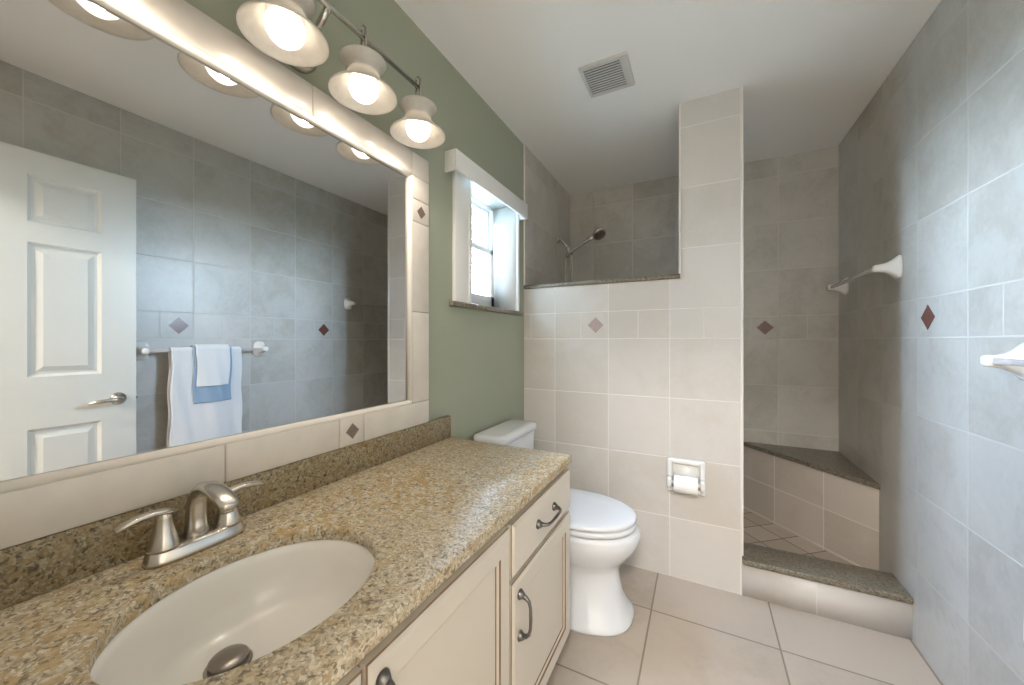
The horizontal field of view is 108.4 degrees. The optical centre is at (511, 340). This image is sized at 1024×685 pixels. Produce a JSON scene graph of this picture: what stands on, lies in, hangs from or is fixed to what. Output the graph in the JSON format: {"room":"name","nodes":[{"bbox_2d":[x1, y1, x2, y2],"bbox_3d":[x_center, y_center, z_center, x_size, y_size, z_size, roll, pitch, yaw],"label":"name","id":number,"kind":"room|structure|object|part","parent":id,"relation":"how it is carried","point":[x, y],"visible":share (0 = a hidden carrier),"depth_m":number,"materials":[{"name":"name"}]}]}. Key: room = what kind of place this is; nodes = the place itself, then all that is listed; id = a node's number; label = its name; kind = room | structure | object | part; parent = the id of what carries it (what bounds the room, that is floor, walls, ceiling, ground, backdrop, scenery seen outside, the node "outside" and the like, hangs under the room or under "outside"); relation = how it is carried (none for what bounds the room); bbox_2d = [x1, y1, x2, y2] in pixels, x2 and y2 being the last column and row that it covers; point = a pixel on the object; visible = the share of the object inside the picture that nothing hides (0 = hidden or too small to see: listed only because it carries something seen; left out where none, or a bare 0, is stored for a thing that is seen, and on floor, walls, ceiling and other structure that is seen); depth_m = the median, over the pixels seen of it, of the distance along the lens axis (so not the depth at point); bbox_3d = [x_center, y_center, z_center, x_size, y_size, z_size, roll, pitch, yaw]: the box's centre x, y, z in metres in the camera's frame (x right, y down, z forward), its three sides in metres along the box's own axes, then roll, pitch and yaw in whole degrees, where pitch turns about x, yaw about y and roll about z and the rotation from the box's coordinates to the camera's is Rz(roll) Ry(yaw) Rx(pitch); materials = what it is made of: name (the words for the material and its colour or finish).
{"room":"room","nodes":[
{"label":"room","id":0,"kind":"room"},
{"bbox_2d":[185,0,569,439],"bbox_3d":[-0.319,0.060,1.734,0.209,2.560,3.160,0,0,27],"label":"wall","id":1,"kind":"structure","parent":0,"point":[476,357],"depth_m":1.67,"materials":[{"name":"green paint"}]},
{"bbox_2d":[0,0,428,549],"bbox_3d":[-0.609,-0.195,0.929,0.023,1.031,1.202,0,0,27],"label":"mirror","id":2,"kind":"object","parent":1,"relation":"attached to","point":[214,267],"visible":1,"depth_m":0.76,"materials":[{"name":"mirror"}]},
{"bbox_3d":[-0.610,0.269,0.929,0.022,0.104,1.202,0,0,27],"label":"frame rail","id":3,"kind":"part","parent":2,"relation":"part of","materials":[{"name":"beige stone"}]},
{"bbox_3d":[-0.610,-0.659,0.929,0.022,0.102,1.202,0,0,27],"label":"frame rail","id":4,"kind":"part","parent":2,"relation":"part of","materials":[{"name":"beige stone"}]},
{"bbox_3d":[-0.362,-0.195,1.416,0.022,0.854,0.110,0,0,27],"label":"frame rail","id":5,"kind":"part","parent":2,"relation":"part of","materials":[{"name":"beige stone"}]},
{"bbox_2d":[0,415,450,609],"bbox_3d":[-0.580,0.367,0.990,0.020,0.092,1.358,0,0,27],"label":"backsplash","id":6,"kind":"structure","parent":1,"relation":"attached to","point":[30,569],"depth_m":0.71,"materials":[{"name":"stone"}]},
{"bbox_2d":[236,0,444,148],"bbox_3d":[-0.486,-0.777,0.945,0.228,0.215,0.846,0,0,27],"label":"vanity light","id":7,"kind":"object","parent":1,"relation":"attached to","point":[283,30],"visible":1,"depth_m":0.99,"materials":[{"name":"white glass"}]},
{"bbox_3d":[-0.514,-0.734,0.837,0.179,0.095,0.179,0,0,27],"label":"lamp shade","id":8,"kind":"part","parent":7,"relation":"part of","materials":[{"name":"white glass"}]},
{"bbox_3d":[-0.577,-0.795,0.992,0.024,0.124,0.124,0,0,27],"label":"wall plate","id":9,"kind":"part","parent":7,"relation":"part of","materials":[{"name":"silver metal"}]},
{"bbox_3d":[-0.516,-0.817,0.961,0.128,0.073,0.018,0,0,27],"label":"arm","id":10,"kind":"part","parent":7,"relation":"part of","materials":[{"name":"silver metal"}]},
{"bbox_3d":[-0.415,-0.734,1.032,0.179,0.095,0.179,0,0,27],"label":"lamp shade","id":11,"kind":"part","parent":7,"relation":"part of","materials":[{"name":"white glass"}]},
{"bbox_3d":[-0.465,-0.847,0.932,0.013,0.014,0.683,0,0,27],"label":"rod","id":12,"kind":"part","parent":7,"relation":"part of","materials":[{"name":"silver metal"}]},
{"bbox_3d":[-0.313,-0.734,1.231,0.179,0.095,0.179,0,0,27],"label":"lamp shade","id":13,"kind":"part","parent":7,"relation":"part of","materials":[{"name":"white glass"}]},
{"bbox_2d":[449,170,522,315],"bbox_3d":[-0.194,-0.496,1.956,0.230,0.688,0.690,0,0,27],"label":"window","id":14,"kind":"structure","parent":1,"relation":"in","point":[501,249],"depth_m":2.14,"materials":[{"name":"white paint"}]},
{"bbox_3d":[-0.243,-0.652,2.051,0.017,0.275,0.443,0,0,27],"label":"sash","id":15,"kind":"part","parent":14,"relation":"part of","materials":[{"name":"white paint"}]},
{"bbox_3d":[-0.237,-0.489,2.048,0.040,0.629,0.483,0,0,27],"label":"frame","id":16,"kind":"part","parent":14,"relation":"part of","materials":[{"name":"white paint"}]},
{"bbox_3d":[-0.221,-0.370,2.040,0.025,0.350,0.443,0,0,27],"label":"sash","id":17,"kind":"part","parent":14,"relation":"part of","materials":[{"name":"white paint"}]},
{"bbox_2d":[444,148,527,219],"bbox_3d":[-0.098,-0.768,1.888,0.062,0.087,0.725,0,0,27],"label":"window valance","id":18,"kind":"object","parent":14,"relation":"attached to","point":[454,159],"visible":0.98,"depth_m":1.74,"materials":[{"name":"white paint"}]},
{"bbox_3d":[-0.167,-0.164,1.943,0.170,0.023,0.690,0,0,27],"label":"sill","id":19,"kind":"part","parent":14,"relation":"part of","materials":[{"name":"stone"}]},
{"bbox_2d":[557,228,605,281],"bbox_3d":[0.512,-0.403,2.740,0.364,0.819,0.092,0,0,27],"label":"shower","id":20,"kind":"object","parent":1,"relation":"attached to","point":[599,233],"visible":0.73,"depth_m":2.74,"materials":[{"name":"silver metal"}]},
{"bbox_3d":[0.504,-0.706,2.744,0.226,0.150,0.040,0,0,27],"label":"handle","id":21,"kind":"part","parent":20,"relation":"part of","materials":[{"name":"silver metal"}]},
{"bbox_3d":[0.636,-0.768,2.673,0.073,0.056,0.076,0,0,27],"label":"nozzle plate","id":22,"kind":"part","parent":20,"relation":"part of","materials":[{"name":"metal"}]},
{"bbox_2d":[523,87,743,594],"bbox_3d":[0.624,0.000,2.095,1.162,2.440,0.164,0,0,27],"label":"wall","id":23,"kind":"structure","parent":0,"point":[623,377],"depth_m":1.91,"materials":[{"name":"tile"}]},
{"bbox_2d":[667,457,705,495],"bbox_3d":[0.875,0.685,1.855,0.176,0.168,0.064,0,0,27],"label":"toilet paper holder","id":24,"kind":"object","parent":23,"relation":"attached to","point":[675,466],"visible":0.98,"depth_m":1.86,"materials":[{"name":"white ceramic"}]},
{"bbox_2d":[674,475,697,495],"bbox_3d":[0.867,0.718,1.841,0.108,0.083,0.083,0,0,27],"label":"toilet paper roll","id":25,"kind":"object","parent":24,"relation":"in","point":[682,484],"visible":0.99,"depth_m":1.81,"materials":[{"name":"white paper"}]},
{"bbox_2d":[394,0,941,195],"bbox_3d":[0.556,-1.280,1.372,2.097,0.120,3.310,0,0,27],"label":"ceiling","id":26,"kind":"structure","parent":0,"point":[807,70],"depth_m":1.63,"materials":[{"name":"paint"}]},
{"bbox_2d":[579,51,634,97],"bbox_3d":[0.438,-1.214,1.693,0.208,0.013,0.215,0,0,27],"label":"ceiling vent","id":27,"kind":"object","parent":26,"relation":"in","point":[613,73],"visible":1,"depth_m":1.68,"materials":[{"name":"plastic"}]},
{"bbox_2d":[570,146,838,450],"bbox_3d":[1.273,0.060,2.779,2.097,2.560,0.151,0,0,27],"label":"wall","id":28,"kind":"structure","parent":0,"point":[791,202],"depth_m":2.45,"materials":[{"name":"tile"}]},
{"bbox_2d":[546,563,943,684],"bbox_3d":[0.399,1.280,1.009,1.747,0.120,2.280,0,0,27],"label":"floor","id":29,"kind":"structure","parent":0,"point":[681,632],"depth_m":1.47,"materials":[{"name":"tile"}]},
{"bbox_2d":[335,468,569,684],"bbox_3d":[-0.321,0.830,0.855,0.585,0.780,1.344,0,0,27],"label":"vanity cabinet","id":30,"kind":"object","parent":29,"relation":"on","point":[502,617],"visible":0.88,"depth_m":0.87,"materials":[{"name":"beige paint"}]},
{"bbox_2d":[0,415,571,684],"bbox_3d":[-0.339,0.381,0.868,0.560,0.118,1.358,0,0,27],"label":"countertop","id":31,"kind":"structure","parent":30,"relation":"on","point":[422,499],"depth_m":0.70,"materials":[{"name":"stone"}]},
{"bbox_2d":[112,481,265,569],"bbox_3d":[-0.625,0.344,0.740,0.185,0.138,0.181,0,0,-19],"label":"faucet","id":32,"kind":"object","parent":31,"relation":"on","point":[165,546],"visible":1,"depth_m":0.71,"materials":[{"name":"silver metal"}]},
{"bbox_3d":[-0.664,0.321,0.668,0.023,0.020,0.084,0,0,27],"label":"lever","id":33,"kind":"part","parent":32,"relation":"part of","materials":[{"name":"silver metal"}]},
{"bbox_3d":[-0.657,0.354,0.696,0.050,0.068,0.050,0,0,27],"label":"handle","id":34,"kind":"part","parent":32,"relation":"part of","materials":[{"name":"silver metal"}]},
{"bbox_3d":[-0.632,0.401,0.743,0.058,0.026,0.166,0,0,27],"label":"plate","id":35,"kind":"part","parent":32,"relation":"part of","materials":[{"name":"silver metal"}]},
{"bbox_3d":[-0.587,0.334,0.720,0.153,0.118,0.045,0,0,27],"label":"spout","id":36,"kind":"part","parent":32,"relation":"part of","materials":[{"name":"silver metal"}]},
{"bbox_3d":[-0.609,0.354,0.790,0.050,0.068,0.050,0,0,27],"label":"handle","id":37,"kind":"part","parent":32,"relation":"part of","materials":[{"name":"silver metal"}]},
{"bbox_3d":[-0.590,0.321,0.812,0.023,0.020,0.084,0,0,27],"label":"lever","id":38,"kind":"part","parent":32,"relation":"part of","materials":[{"name":"silver metal"}]},
{"bbox_2d":[90,540,374,684],"bbox_3d":[-0.426,0.506,0.628,0.375,0.130,0.437,0,0,27],"label":"sink","id":39,"kind":"object","parent":31,"relation":"in","point":[237,613],"visible":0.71,"depth_m":0.70,"materials":[{"name":"ceramic"}]},
{"bbox_3d":[-0.307,0.760,0.340,0.020,0.595,0.408,0,0,27],"label":"door","id":40,"kind":"part","parent":30,"relation":"part of","materials":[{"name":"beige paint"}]},
{"bbox_3d":[-0.175,0.552,0.536,0.037,0.136,0.027,0,0,27],"label":"handle","id":41,"kind":"part","parent":30,"relation":"part of","materials":[{"name":"grey metal"}]},
{"bbox_3d":[-0.112,0.760,0.724,0.020,0.595,0.441,0,0,27],"label":"door","id":42,"kind":"part","parent":30,"relation":"part of","materials":[{"name":"beige paint"}]},
{"bbox_3d":[0.036,0.712,0.951,0.037,0.135,0.027,0,0,27],"label":"handle","id":43,"kind":"part","parent":30,"relation":"part of","materials":[{"name":"grey metal"}]},
{"bbox_3d":[0.099,0.533,1.137,0.020,0.140,0.461,0,0,27],"label":"drawer","id":44,"kind":"part","parent":30,"relation":"part of","materials":[{"name":"beige paint"}]},
{"bbox_3d":[0.099,0.837,1.137,0.020,0.442,0.461,0,0,27],"label":"door","id":45,"kind":"part","parent":30,"relation":"part of","materials":[{"name":"beige paint"}]},
{"bbox_3d":[0.121,0.530,1.117,0.037,0.027,0.156,0,0,27],"label":"handle","id":46,"kind":"part","parent":30,"relation":"part of","materials":[{"name":"grey metal"}]},
{"bbox_2d":[473,419,640,636],"bbox_3d":[0.225,0.830,1.760,0.738,0.780,0.430,0,0,27],"label":"toilet","id":47,"kind":"object","parent":29,"relation":"on","point":[604,530],"visible":0.43,"depth_m":1.58,"materials":[{"name":"white ceramic"}]},
{"bbox_3d":[-0.025,0.461,1.887,0.177,0.042,0.430,0,0,27],"label":"tank lid","id":48,"kind":"part","parent":47,"relation":"part of","materials":[{"name":"white ceramic"}]},
{"bbox_3d":[-0.027,0.652,1.888,0.160,0.338,0.406,0,0,27],"label":"tank","id":49,"kind":"part","parent":47,"relation":"part of","materials":[{"name":"white ceramic"}]},
{"bbox_3d":[0.316,0.776,1.722,0.507,0.028,0.384,0,0,27],"label":"lid","id":50,"kind":"part","parent":47,"relation":"part of","materials":[{"name":"white plastic"}]},
{"bbox_3d":[0.320,0.807,1.720,0.496,0.022,0.382,0,0,27],"label":"seat","id":51,"kind":"part","parent":47,"relation":"part of","materials":[{"name":"white plastic"}]},
{"bbox_3d":[0.269,1.022,1.746,0.646,0.397,0.394,0,0,27],"label":"bowl","id":52,"kind":"part","parent":47,"relation":"part of","materials":[{"name":"white ceramic"}]},
{"bbox_2d":[742,542,913,639],"bbox_3d":[1.403,1.130,1.706,0.591,0.180,0.185,0,0,27],"label":"shower curb","id":53,"kind":"object","parent":29,"relation":"on","point":[872,599],"visible":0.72,"depth_m":1.64,"materials":[{"name":"tile"}]},
{"bbox_2d":[744,509,852,564],"bbox_3d":[1.089,1.242,2.363,1.747,0.195,0.760,0,0,27],"label":"floor","id":54,"kind":"structure","parent":0,"point":[758,530],"depth_m":2.13,"materials":[{"name":"tile"}]},
{"bbox_2d":[744,442,880,569],"bbox_3d":[1.669,0.917,2.156,0.525,0.455,0.602,0,0,27],"label":"shower bench","id":55,"kind":"object","parent":54,"relation":"on","point":[821,497],"visible":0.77,"depth_m":2.07,"materials":[{"name":"tile"}]},
{"bbox_3d":[1.669,0.703,2.156,0.525,0.025,0.602,0,0,27],"label":"granite seat","id":56,"kind":"part","parent":55,"relation":"part of","materials":[{"name":"grey stone"}]},
{"bbox_2d":[839,0,1023,684],"bbox_3d":[1.389,0.060,0.864,0.151,2.560,3.160,0,0,27],"label":"wall","id":57,"kind":"structure","parent":0,"point":[931,170],"depth_m":1.29,"materials":[{"name":"tile"}]},
{"bbox_2d":[827,255,902,295],"bbox_3d":[1.791,-0.322,1.916,0.090,0.103,0.732,0,0,27],"label":"towel bar","id":58,"kind":"object","parent":57,"relation":"attached to","point":[893,268],"visible":1,"depth_m":1.62,"materials":[{"name":"white ceramic"}]},
{"bbox_3d":[1.939,-0.322,2.205,0.090,0.103,0.082,0,0,27],"label":"post","id":59,"kind":"part","parent":58,"relation":"part of","materials":[{"name":"white ceramic"}]},
{"bbox_3d":[1.644,-0.322,1.626,0.090,0.103,0.082,0,0,27],"label":"post","id":60,"kind":"part","parent":58,"relation":"part of","materials":[{"name":"white ceramic"}]},
{"bbox_2d":[979,342,1023,380],"bbox_3d":[1.178,0.054,0.713,0.090,0.103,0.692,0,0,27],"label":"towel bar","id":61,"kind":"object","parent":57,"relation":"attached to","point":[1012,361],"visible":1,"depth_m":0.97,"materials":[{"name":"white ceramic"}]},
{"label":"outside","id":62,"kind":"structure","parent":0,"visible":0},
{"bbox_3d":[-7.586,1.470,11.722,21.790,0.100,38.000,0,0,27],"label":"ground","id":63,"kind":"structure","parent":62,"visible":0},
{"bbox_2d":[472,207,485,282],"bbox_3d":[-1.455,-1.320,8.939,3.042,5.487,3.038,0,0,27],"label":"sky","id":64,"kind":"structure","parent":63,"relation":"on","point":[477,229],"depth_m":8.70,"materials":[{"name":"white"}]}
]}

